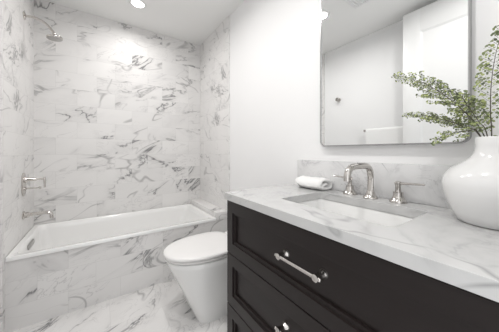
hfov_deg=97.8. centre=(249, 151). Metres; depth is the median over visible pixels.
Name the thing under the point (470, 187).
vase
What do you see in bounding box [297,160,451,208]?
backsplash
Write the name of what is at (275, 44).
wall
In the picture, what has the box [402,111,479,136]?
frond
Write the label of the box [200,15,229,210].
wall tile
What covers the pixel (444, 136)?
frond
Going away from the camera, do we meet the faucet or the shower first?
the faucet
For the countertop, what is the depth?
0.55 m
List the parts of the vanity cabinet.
drawer, drawer, handle, handle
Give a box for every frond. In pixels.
[391,71,484,136]
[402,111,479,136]
[429,123,483,145]
[452,90,496,135]
[472,25,498,135]
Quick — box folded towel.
[295,176,331,189]
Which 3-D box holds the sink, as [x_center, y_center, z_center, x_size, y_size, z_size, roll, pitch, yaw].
[0.373,0.307,0.845,0.337,0.137,0.504,0,0,-35]
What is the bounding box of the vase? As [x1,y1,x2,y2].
[442,136,498,229]
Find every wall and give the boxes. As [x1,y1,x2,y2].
[34,0,199,224]
[230,0,498,190]
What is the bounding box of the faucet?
[333,163,424,203]
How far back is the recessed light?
1.96 m
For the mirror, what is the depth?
0.94 m
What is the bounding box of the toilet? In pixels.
[163,231,227,322]
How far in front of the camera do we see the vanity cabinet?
0.64 m
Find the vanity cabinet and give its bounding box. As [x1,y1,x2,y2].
[227,200,498,331]
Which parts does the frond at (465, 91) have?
stem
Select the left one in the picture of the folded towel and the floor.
the floor
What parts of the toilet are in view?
lid, seat, bowl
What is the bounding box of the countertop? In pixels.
[224,184,498,302]
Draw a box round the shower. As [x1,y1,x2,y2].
[23,11,62,41]
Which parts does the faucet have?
handle, spout, handle, lever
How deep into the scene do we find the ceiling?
2.09 m
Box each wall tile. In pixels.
[0,0,33,331]
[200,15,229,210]
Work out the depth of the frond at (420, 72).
0.74 m
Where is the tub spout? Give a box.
[22,211,53,218]
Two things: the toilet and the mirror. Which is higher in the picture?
the mirror
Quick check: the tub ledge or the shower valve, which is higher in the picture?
the shower valve
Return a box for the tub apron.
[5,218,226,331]
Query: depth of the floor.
1.44 m
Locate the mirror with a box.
[320,0,471,145]
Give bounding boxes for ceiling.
[45,0,243,44]
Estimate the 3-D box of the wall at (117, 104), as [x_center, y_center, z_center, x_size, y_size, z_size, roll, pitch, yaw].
[-1.272,-0.122,2.351,1.530,2.425,0.100,0,0,-35]
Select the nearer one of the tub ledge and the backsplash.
the backsplash
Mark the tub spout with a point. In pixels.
(24, 214)
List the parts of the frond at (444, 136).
stem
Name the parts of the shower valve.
plate, stem, diverter knob, lever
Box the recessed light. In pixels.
[129,0,145,8]
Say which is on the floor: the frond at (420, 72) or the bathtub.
the bathtub
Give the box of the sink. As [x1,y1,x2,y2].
[299,199,413,226]
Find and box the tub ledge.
[191,198,226,219]
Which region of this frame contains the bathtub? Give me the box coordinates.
[5,204,215,261]
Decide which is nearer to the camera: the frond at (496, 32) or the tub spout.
the frond at (496, 32)
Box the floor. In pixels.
[11,278,226,331]
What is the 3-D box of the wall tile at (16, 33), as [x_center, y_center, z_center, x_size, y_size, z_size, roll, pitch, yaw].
[-1.657,-0.122,1.572,0.010,2.425,0.744,0,0,-35]
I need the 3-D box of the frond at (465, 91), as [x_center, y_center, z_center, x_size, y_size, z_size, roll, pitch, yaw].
[0.686,-0.016,0.662,0.095,0.360,0.070,0,0,32]
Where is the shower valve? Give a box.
[21,173,45,195]
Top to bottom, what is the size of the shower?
0.173 m

